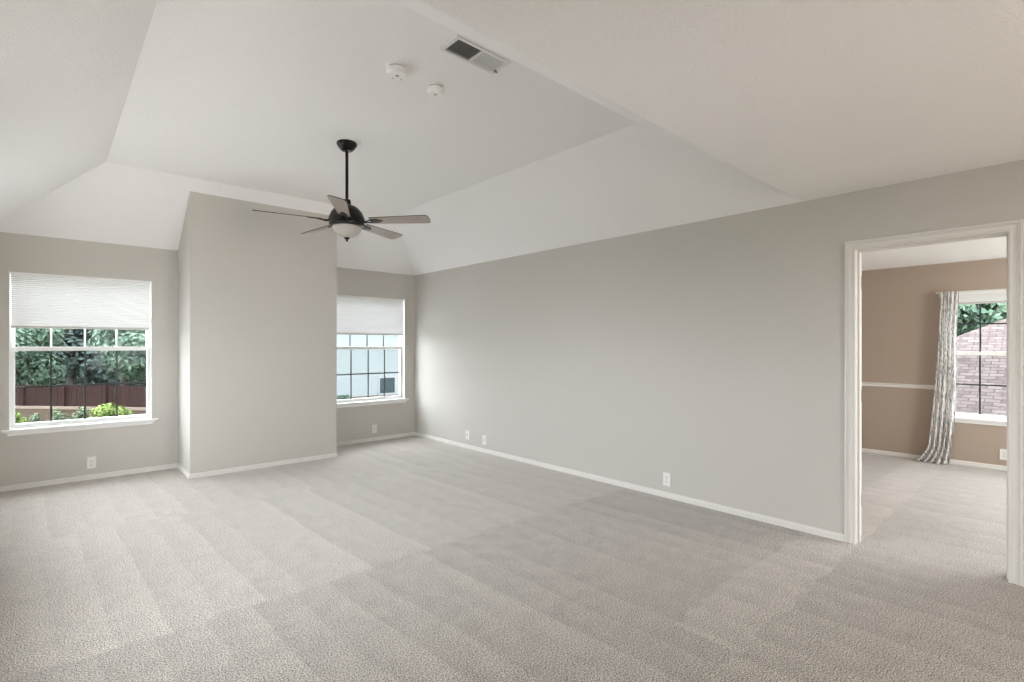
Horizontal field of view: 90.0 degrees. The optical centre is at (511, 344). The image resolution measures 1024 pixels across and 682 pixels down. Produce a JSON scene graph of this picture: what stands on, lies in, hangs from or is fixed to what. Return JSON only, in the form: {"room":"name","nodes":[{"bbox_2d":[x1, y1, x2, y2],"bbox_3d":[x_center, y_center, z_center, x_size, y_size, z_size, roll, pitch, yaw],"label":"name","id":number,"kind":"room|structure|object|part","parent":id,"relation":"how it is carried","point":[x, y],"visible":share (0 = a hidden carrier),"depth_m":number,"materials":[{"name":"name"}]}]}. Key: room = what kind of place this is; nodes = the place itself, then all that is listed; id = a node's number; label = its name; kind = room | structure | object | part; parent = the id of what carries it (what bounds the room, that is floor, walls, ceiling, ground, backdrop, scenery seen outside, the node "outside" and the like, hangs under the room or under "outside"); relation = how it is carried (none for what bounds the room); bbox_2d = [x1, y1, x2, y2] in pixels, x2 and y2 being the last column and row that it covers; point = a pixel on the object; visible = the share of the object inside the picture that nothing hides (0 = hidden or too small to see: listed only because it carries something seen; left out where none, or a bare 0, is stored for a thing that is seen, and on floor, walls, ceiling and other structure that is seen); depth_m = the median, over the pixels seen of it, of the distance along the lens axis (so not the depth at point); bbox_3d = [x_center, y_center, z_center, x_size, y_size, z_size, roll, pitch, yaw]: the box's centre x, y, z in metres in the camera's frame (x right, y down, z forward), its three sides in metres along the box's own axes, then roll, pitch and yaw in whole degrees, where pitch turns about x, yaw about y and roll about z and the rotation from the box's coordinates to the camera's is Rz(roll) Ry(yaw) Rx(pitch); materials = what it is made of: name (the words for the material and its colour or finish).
{"room":"empty living room","nodes":[
{"label":"empty living room","id":0,"kind":"room"},
{"bbox_2d":[0,232,414,485],"bbox_3d":[-3.246,0.158,6.335,4.830,2.440,0.170,0,0,-42],"label":"wall","id":1,"kind":"structure","parent":0,"point":[55,455],"depth_m":5.50,"materials":[{"name":"grey paint"}]},
{"bbox_2d":[1,271,157,435],"bbox_3d":[-4.386,0.083,5.265,1.222,1.560,0.186,0,0,-42],"label":"window","id":2,"kind":"structure","parent":1,"relation":"in","point":[50,426],"depth_m":5.22,"materials":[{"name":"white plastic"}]},
{"bbox_3d":[-4.356,0.832,5.231,1.222,0.062,0.096,0,0,-42],"label":"sill","id":3,"kind":"part","parent":2,"relation":"part of","materials":[{"name":"white plastic"}]},
{"bbox_2d":[10,272,149,329],"bbox_3d":[-4.367,-0.427,5.240,1.094,0.528,0.034,0,0,-42],"label":"window shade","id":4,"kind":"object","parent":2,"relation":"attached to","point":[37,300],"visible":1,"depth_m":5.20,"materials":[{"name":"white fabric"}]},
{"bbox_3d":[-4.367,-0.680,5.240,1.094,0.022,0.034,0,0,-42],"label":"head rail","id":5,"kind":"part","parent":4,"relation":"part of","materials":[{"name":"white plastic"}]},
{"bbox_3d":[-4.367,-0.174,5.240,1.090,0.022,0.030,0,0,-42],"label":"rail","id":6,"kind":"part","parent":4,"relation":"part of","materials":[{"name":"grey plastic"}]},
{"bbox_3d":[-4.428,-0.311,5.308,1.078,0.736,0.030,0,0,-42],"label":"sash","id":7,"kind":"part","parent":2,"relation":"part of","materials":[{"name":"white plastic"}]},
{"bbox_3d":[-4.405,0.401,5.283,1.078,0.768,0.030,0,0,-42],"label":"sash","id":8,"kind":"part","parent":2,"relation":"part of","materials":[{"name":"white plastic"}]},
{"bbox_2d":[15,351,146,420],"bbox_3d":[-4.401,0.409,5.278,1.038,0.700,0.006,0,0,-42],"label":"grille","id":9,"kind":"object","parent":2,"relation":"attached to","point":[139,415],"depth_m":5.31,"materials":[{"name":"grey"}]},
{"bbox_2d":[50,329,116,346],"bbox_3d":[-4.424,-0.316,5.304,1.038,0.666,0.006,0,0,-42],"label":"grille","id":10,"kind":"object","parent":2,"relation":"attached to","point":[50,329],"depth_m":5.30,"materials":[{"name":"white plastic"}]},
{"bbox_2d":[0,463,176,491],"bbox_3d":[-4.318,1.353,5.240,1.530,0.050,0.015,0,0,-42],"label":"baseboard","id":11,"kind":"structure","parent":1,"relation":"attached to","point":[168,466],"depth_m":5.21,"materials":[{"name":"white paint"}]},
{"bbox_2d":[87,456,95,468],"bbox_3d":[-4.311,1.206,5.250,0.073,0.118,0.010,0,0,-42],"label":"wall outlet","id":12,"kind":"object","parent":1,"relation":"attached to","point":[91,461],"visible":1,"depth_m":5.25,"materials":[{"name":"white plastic"}]},
{"bbox_2d":[337,295,408,407],"bbox_3d":[-2.060,0.088,7.371,1.222,1.550,0.186,0,0,-42],"label":"window","id":13,"kind":"structure","parent":1,"relation":"in","point":[343,403],"depth_m":7.50,"materials":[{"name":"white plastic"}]},
{"bbox_2d":[349,335,383,346],"bbox_3d":[-2.098,-0.308,7.409,1.038,0.661,0.006,0,0,-42],"label":"grille","id":14,"kind":"object","parent":13,"relation":"attached to","point":[349,335],"depth_m":7.41,"materials":[{"name":"grey"}]},
{"bbox_2d":[337,349,399,398],"bbox_3d":[-2.075,0.411,7.384,1.038,0.695,0.006,0,0,-42],"label":"grille","id":15,"kind":"object","parent":13,"relation":"attached to","point":[396,396],"depth_m":7.39,"materials":[{"name":"grey"}]},
{"bbox_3d":[-2.079,0.404,7.389,1.078,0.763,0.030,0,0,-42],"label":"sash","id":16,"kind":"part","parent":13,"relation":"part of","materials":[{"name":"white plastic"}]},
{"bbox_3d":[-2.094,0.058,7.405,1.114,1.490,0.090,0,0,-42],"label":"frame","id":17,"kind":"part","parent":13,"relation":"part of","materials":[{"name":"white plastic"}]},
{"bbox_2d":[337,295,403,334],"bbox_3d":[-2.040,-0.412,7.346,1.094,0.537,0.034,0,0,-42],"label":"window shade","id":18,"kind":"object","parent":13,"relation":"attached to","point":[355,315],"visible":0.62,"depth_m":7.33,"materials":[{"name":"white fabric"}]},
{"bbox_3d":[-2.040,-0.670,7.346,1.094,0.022,0.034,0,0,-42],"label":"head rail","id":19,"kind":"part","parent":18,"relation":"part of","materials":[{"name":"white plastic"}]},
{"bbox_3d":[-2.040,-0.155,7.346,1.090,0.022,0.030,0,0,-42],"label":"rail","id":20,"kind":"part","parent":18,"relation":"part of","materials":[{"name":"grey plastic"}]},
{"bbox_3d":[-2.030,0.832,7.337,1.222,0.062,0.096,0,0,-42],"label":"sill","id":21,"kind":"part","parent":13,"relation":"part of","materials":[{"name":"white plastic"}]},
{"bbox_2d":[372,425,376,432],"bbox_3d":[-1.979,1.206,7.360,0.073,0.118,0.010,0,0,-42],"label":"wall outlet","id":22,"kind":"object","parent":1,"relation":"attached to","point":[374,427],"visible":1,"depth_m":7.36,"materials":[{"name":"white plastic"}]},
{"bbox_2d":[337,432,413,445],"bbox_3d":[-2.040,1.353,7.302,1.504,0.050,0.015,0,0,-42],"label":"baseboard","id":23,"kind":"structure","parent":1,"relation":"attached to","point":[411,433],"depth_m":7.36,"materials":[{"name":"white paint"}]},
{"bbox_2d":[178,191,336,473],"bbox_3d":[-2.960,-0.103,6.039,1.556,2.963,0.653,0,0,-42],"label":"wall","id":24,"kind":"structure","parent":0,"point":[257,294],"depth_m":5.69,"materials":[{"name":"grey paint"}]},
{"bbox_2d":[177,463,189,478],"bbox_3d":[-3.537,1.353,5.506,0.015,0.050,0.668,0,0,-42],"label":"baseboard","id":25,"kind":"structure","parent":24,"relation":"attached to","point":[179,467],"depth_m":5.49,"materials":[{"name":"white paint"}]},
{"bbox_2d":[189,453,337,478],"bbox_3d":[-2.736,1.353,5.791,1.586,0.050,0.015,0,0,-42],"label":"baseboard","id":26,"kind":"structure","parent":24,"relation":"attached to","point":[331,455],"depth_m":5.72,"materials":[{"name":"white paint"}]},
{"bbox_2d":[0,0,1023,274],"bbox_3d":[-0.806,-1.377,1.591,7.580,0.629,10.480,0,0,-42],"label":"ceiling","id":27,"kind":"structure","parent":0,"point":[606,119],"depth_m":3.09,"materials":[{"name":"white paint"}]},
{"bbox_2d":[253,139,430,241],"bbox_3d":[-1.421,-1.278,4.301,1.360,0.827,1.339,0,0,-42],"label":"ceiling fan","id":28,"kind":"object","parent":27,"relation":"hanging from","point":[346,220],"visible":1,"depth_m":4.22,"materials":[{"name":"black metal"}]},
{"bbox_3d":[-1.777,-1.037,4.058,0.503,0.038,0.132,0,0,-30],"label":"fan blade","id":29,"kind":"part","parent":28,"relation":"part of","materials":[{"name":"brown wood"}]},
{"bbox_3d":[-1.722,-1.037,4.591,0.503,0.038,0.132,0,0,42],"label":"fan blade","id":30,"kind":"part","parent":28,"relation":"part of","materials":[{"name":"brown wood"}]},
{"bbox_3d":[-1.286,-1.037,3.841,0.132,0.038,0.503,0,0,-12],"label":"fan blade","id":31,"kind":"part","parent":28,"relation":"part of","materials":[{"name":"brown wood"}]},
{"bbox_3d":[-1.382,-0.945,4.287,0.232,0.093,0.232,0,0,-42],"label":"lamp shade","id":32,"kind":"part","parent":28,"relation":"part of","materials":[{"name":"white glass"}]},
{"bbox_3d":[-1.198,-1.037,4.705,0.132,0.038,0.503,0,0,24],"label":"fan blade","id":33,"kind":"part","parent":28,"relation":"part of","materials":[{"name":"brown wood"}]},
{"bbox_3d":[-0.928,-1.037,4.240,0.503,0.038,0.132,0,0,6],"label":"fan blade","id":34,"kind":"part","parent":28,"relation":"part of","materials":[{"name":"brown wood"}]},
{"bbox_2d":[386,61,407,79],"bbox_3d":[-0.697,-1.661,3.112,0.132,0.061,0.132,0,0,-42],"label":"smoke detector","id":35,"kind":"object","parent":27,"relation":"attached to","point":[397,70],"visible":1,"depth_m":3.07,"materials":[{"name":"white plastic"}]},
{"bbox_2d":[427,82,443,96],"bbox_3d":[-0.499,-1.661,3.341,0.110,0.061,0.110,0,0,-42],"label":"smoke detector","id":36,"kind":"object","parent":27,"relation":"attached to","point":[434,89],"visible":1,"depth_m":3.31,"materials":[{"name":"white plastic"}]},
{"bbox_2d":[439,35,510,73],"bbox_3d":[-0.210,-1.679,2.983,0.400,0.025,0.168,0,0,-42],"label":"ceiling vent","id":37,"kind":"object","parent":27,"relation":"in","point":[488,61],"visible":1,"depth_m":2.97,"materials":[{"name":"white metal"}]},
{"bbox_2d":[0,436,1023,681],"bbox_3d":[0.560,1.503,2.793,11.220,0.250,10.430,0,0,-42],"label":"floor","id":38,"kind":"structure","parent":0,"point":[409,558],"depth_m":3.00,"materials":[{"name":"carpet"}]},
{"bbox_2d":[415,160,1023,533],"bbox_3d":[1.976,0.158,4.075,0.120,2.440,10.190,0,0,-42],"label":"wall","id":39,"kind":"structure","parent":0,"point":[709,354],"depth_m":4.49,"materials":[{"name":"grey paint"}]},
{"bbox_2d":[482,435,485,444],"bbox_3d":[-0.355,1.218,6.555,0.009,0.118,0.073,0,0,-42],"label":"wall outlet","id":40,"kind":"object","parent":39,"relation":"attached to","point":[483,436],"visible":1,"depth_m":6.56,"materials":[{"name":"white plastic"}]},
{"bbox_2d":[414,432,844,541],"bbox_3d":[0.418,1.353,5.697,0.015,0.050,5.694,0,0,-42],"label":"baseboard","id":41,"kind":"structure","parent":39,"relation":"attached to","point":[767,519],"depth_m":4.61,"materials":[{"name":"white paint"}]},
{"bbox_2d":[663,472,670,486],"bbox_3d":[1.396,1.213,4.620,0.010,0.118,0.073,0,0,-42],"label":"wall outlet","id":42,"kind":"object","parent":39,"relation":"attached to","point":[666,476],"visible":1,"depth_m":4.61,"materials":[{"name":"white plastic"}]},
{"bbox_2d":[845,219,1023,586],"bbox_3d":[2.463,0.329,3.576,0.225,2.098,1.594,0,0,-38],"label":"door frame","id":43,"kind":"structure","parent":39,"relation":"in","point":[1013,229],"depth_m":3.08,"materials":[{"name":"white paint"}]},
{"bbox_2d":[861,236,1006,270],"bbox_3d":[4.493,-0.997,4.134,3.690,0.080,5.540,0,0,-42],"label":"ceiling","id":44,"kind":"structure","parent":0,"point":[989,248],"depth_m":5.41,"materials":[{"name":"white paint"}]},
{"bbox_2d":[862,258,1006,465],"bbox_3d":[5.798,0.210,5.315,0.170,2.335,5.540,0,0,-42],"label":"wall","id":45,"kind":"structure","parent":0,"point":[901,306],"depth_m":6.23,"materials":[{"name":"beige paint"}]},
{"bbox_2d":[862,382,934,389],"bbox_3d":[4.507,0.502,6.598,0.022,0.052,1.665,0,0,-42],"label":"trim","id":46,"kind":"structure","parent":45,"relation":"attached to","point":[894,385],"depth_m":6.31,"materials":[{"name":"white paint"}]},
{"bbox_2d":[862,448,1006,470],"bbox_3d":[5.729,1.353,5.253,0.015,0.050,5.300,0,0,-42],"label":"baseboard","id":47,"kind":"structure","parent":45,"relation":"attached to","point":[912,456],"depth_m":5.94,"materials":[{"name":"white paint"}]},
{"bbox_2d":[936,288,1006,296],"bbox_3d":[5.399,-0.592,5.562,0.089,0.060,1.236,0,0,-42],"label":"curtain rod","id":48,"kind":"object","parent":45,"relation":"attached to","point":[939,293],"visible":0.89,"depth_m":5.72,"materials":[{"name":"white paint"}]},
{"bbox_2d":[917,291,958,464],"bbox_3d":[4.929,0.377,5.933,0.145,1.982,0.385,0,0,-42],"label":"curtain","id":49,"kind":"object","parent":48,"relation":"hanging from","point":[938,450],"visible":1,"depth_m":5.90,"materials":[{"name":"white fabric"}]},
{"bbox_3d":[5.377,-0.607,5.541,0.016,0.016,1.200,0,0,-42],"label":"rod","id":50,"kind":"part","parent":48,"relation":"part of","materials":[{"name":"white paint"}]},
{"bbox_2d":[955,290,1006,426],"bbox_3d":[5.463,0.143,5.643,0.186,1.500,1.108,0,0,-42],"label":"window","id":51,"kind":"structure","parent":45,"relation":"in","point":[970,418],"depth_m":5.82,"materials":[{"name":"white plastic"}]},
{"bbox_3d":[5.430,0.862,5.612,0.096,0.062,1.108,0,0,-42],"label":"sill","id":52,"kind":"part","parent":51,"relation":"part of","materials":[{"name":"white plastic"}]},
{"bbox_3d":[5.484,0.446,5.659,0.030,0.738,0.964,0,0,-42],"label":"sash","id":53,"kind":"part","parent":51,"relation":"part of","materials":[{"name":"white plastic"}]},
{"bbox_3d":[5.500,0.113,5.673,0.090,1.440,1.000,0,0,-42],"label":"frame","id":54,"kind":"part","parent":51,"relation":"part of","materials":[{"name":"white plastic"}]},
{"bbox_2d":[957,304,1006,351],"bbox_3d":[5.505,-0.241,5.677,0.006,0.636,0.924,0,0,-42],"label":"grille","id":55,"kind":"object","parent":51,"relation":"attached to","point":[979,323],"depth_m":5.85,"materials":[{"name":"grey"}]},
{"bbox_2d":[957,356,1006,413],"bbox_3d":[5.479,0.454,5.654,0.006,0.670,0.924,0,0,-42],"label":"grille","id":56,"kind":"object","parent":51,"relation":"attached to","point":[979,384],"depth_m":5.83,"materials":[{"name":"grey"}]},
{"bbox_2d":[958,290,1006,304],"bbox_3d":[5.441,-0.534,5.620,0.034,0.134,0.980,0,0,-42],"label":"window shade","id":57,"kind":"object","parent":51,"relation":"attached to","point":[984,297],"visible":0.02,"depth_m":5.76,"materials":[{"name":"white fabric"}]},
{"bbox_3d":[5.441,-0.478,5.620,0.030,0.022,0.976,0,0,-42],"label":"rail","id":58,"kind":"part","parent":57,"relation":"part of","materials":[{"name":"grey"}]},
{"bbox_3d":[5.441,-0.590,5.620,0.034,0.022,0.980,0,0,-42],"label":"head rail","id":59,"kind":"part","parent":57,"relation":"part of","materials":[{"name":"white plastic"}]},
{"bbox_2d":[1000,449,1006,459],"bbox_3d":[5.402,1.203,5.618,0.010,0.118,0.073,0,0,-42],"label":"wall outlet","id":60,"kind":"object","parent":45,"relation":"attached to","point":[1003,452],"visible":0.91,"depth_m":5.62,"materials":[{"name":"white plastic"}]},
{"label":"ground","id":61,"kind":"structure","parent":0,"visible":0},
{"bbox_2d":[15,412,27,423],"bbox_3d":[-21.823,3.599,22.627,0.648,1.379,1.162,0,0,-42],"label":"shrub","id":62,"kind":"object","parent":61,"relation":"on","point":[18,419],"visible":0.2,"depth_m":22.61,"materials":[{"name":"green plant"}]},
{"bbox_2d":[28,413,42,422],"bbox_3d":[-20.921,3.632,22.596,0.664,1.309,0.990,0,0,-42],"label":"shrub","id":63,"kind":"object","parent":61,"relation":"on","point":[34,418],"visible":0.3,"depth_m":22.37,"materials":[{"name":"green plant"}]},
{"bbox_2d":[15,328,67,385],"bbox_3d":[-28.149,1.043,28.899,4.265,6.493,4.168,0,0,13],"label":"tree","id":64,"kind":"object","parent":61,"relation":"on","point":[27,363],"visible":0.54,"depth_m":29.14,"materials":[{"name":"green plant"}]},
{"bbox_2d":[52,408,69,420],"bbox_3d":[-19.991,3.530,22.597,0.788,1.513,1.045,0,0,-42],"label":"shrub","id":65,"kind":"object","parent":61,"relation":"on","point":[58,416],"visible":0.27,"depth_m":22.51,"materials":[{"name":"green plant"}]},
{"bbox_2d":[32,329,115,385],"bbox_3d":[-30.058,0.557,35.425,6.111,7.475,4.650,0,0,-42],"label":"tree","id":66,"kind":"object","parent":61,"relation":"on","point":[95,372],"visible":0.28,"depth_m":34.82,"materials":[{"name":"green plant"}]},
{"bbox_2d":[15,406,145,422],"bbox_3d":[-20.117,3.588,24.099,12.845,1.380,0.400,0,0,6],"label":"wall","id":67,"kind":"structure","parent":61,"relation":"on","point":[25,411],"depth_m":24.12,"materials":[{"name":"stone"}]},
{"bbox_2d":[15,384,145,406],"bbox_3d":[-20.117,2.378,24.104,12.845,1.040,0.170,0,0,6],"label":"wooden fence","id":68,"kind":"object","parent":67,"relation":"on","point":[128,396],"visible":0.45,"depth_m":24.13,"materials":[{"name":"brown wood"}]},
{"bbox_3d":[-23.271,2.378,24.385,0.090,1.040,0.090,0,0,6],"label":"post","id":69,"kind":"part","parent":68,"relation":"part of","materials":[{"name":"brown wood"}]},
{"bbox_3d":[-21.141,2.378,24.168,0.090,1.040,0.090,0,0,6],"label":"post","id":70,"kind":"part","parent":68,"relation":"part of","materials":[{"name":"brown wood"}]},
{"bbox_3d":[-19.011,2.378,23.951,0.090,1.040,0.090,0,0,6],"label":"post","id":71,"kind":"part","parent":68,"relation":"part of","materials":[{"name":"brown wood"}]},
{"bbox_2d":[72,406,89,418],"bbox_3d":[-19.012,3.482,22.664,0.704,1.606,0.904,0,0,-27],"label":"shrub","id":72,"kind":"object","parent":61,"relation":"on","point":[80,415],"visible":0.24,"depth_m":22.46,"materials":[{"name":"green plant"}]},
{"bbox_2d":[34,368,145,386],"bbox_3d":[-33.178,2.203,39.532,22.640,4.155,1.854,0,0,-1],"label":"hedge","id":73,"kind":"object","parent":61,"relation":"on","point":[64,377],"visible":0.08,"depth_m":39.04,"materials":[{"name":"green plant"}]},
{"bbox_2d":[88,402,135,417],"bbox_3d":[-17.503,3.395,22.371,1.564,1.788,1.245,0,0,-10],"label":"shrub","id":74,"kind":"object","parent":61,"relation":"on","point":[105,410],"visible":0.38,"depth_m":22.25,"materials":[{"name":"green plant"}]},
{"bbox_2d":[86,329,145,385],"bbox_3d":[-21.956,0.425,29.306,4.097,7.727,4.885,0,0,-42],"label":"tree","id":75,"kind":"object","parent":61,"relation":"on","point":[129,361],"visible":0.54,"depth_m":27.92,"materials":[{"name":"green plant"}]},
{"bbox_2d":[337,394,349,399],"bbox_3d":[-11.391,3.774,33.959,1.017,1.008,1.543,0,0,29],"label":"shrub","id":76,"kind":"object","parent":61,"relation":"on","point":[346,396],"visible":0.44,"depth_m":33.77,"materials":[{"name":"green plant"}]},
{"bbox_2d":[337,335,398,398],"bbox_3d":[-12.786,-0.246,40.356,11.914,9.048,10.800,0,0,-42],"label":"house","id":77,"kind":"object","parent":61,"relation":"on","point":[376,356],"visible":0.26,"depth_m":36.56,"materials":[{"name":"grey"}]},
{"bbox_3d":[-9.138,2.965,37.534,1.216,1.109,0.010,0,0,-42],"label":"pane","id":78,"kind":"part","parent":77,"relation":"part of","materials":[{"name":"grey"}]},
{"bbox_2d":[956,318,1006,415],"bbox_3d":[14.727,1.478,12.475,12.581,5.600,16.000,0,0,-42],"label":"house","id":79,"kind":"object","parent":61,"relation":"on","point":[993,336],"visible":0.02,"depth_m":11.94,"materials":[{"name":"brick"}]},
{"bbox_2d":[957,303,1006,335],"bbox_3d":[23.212,0.175,25.911,4.515,8.224,5.282,0,0,-23],"label":"tree","id":80,"kind":"object","parent":61,"relation":"on","point":[990,312],"visible":0.24,"depth_m":24.58,"materials":[{"name":"green plant"}]}
]}

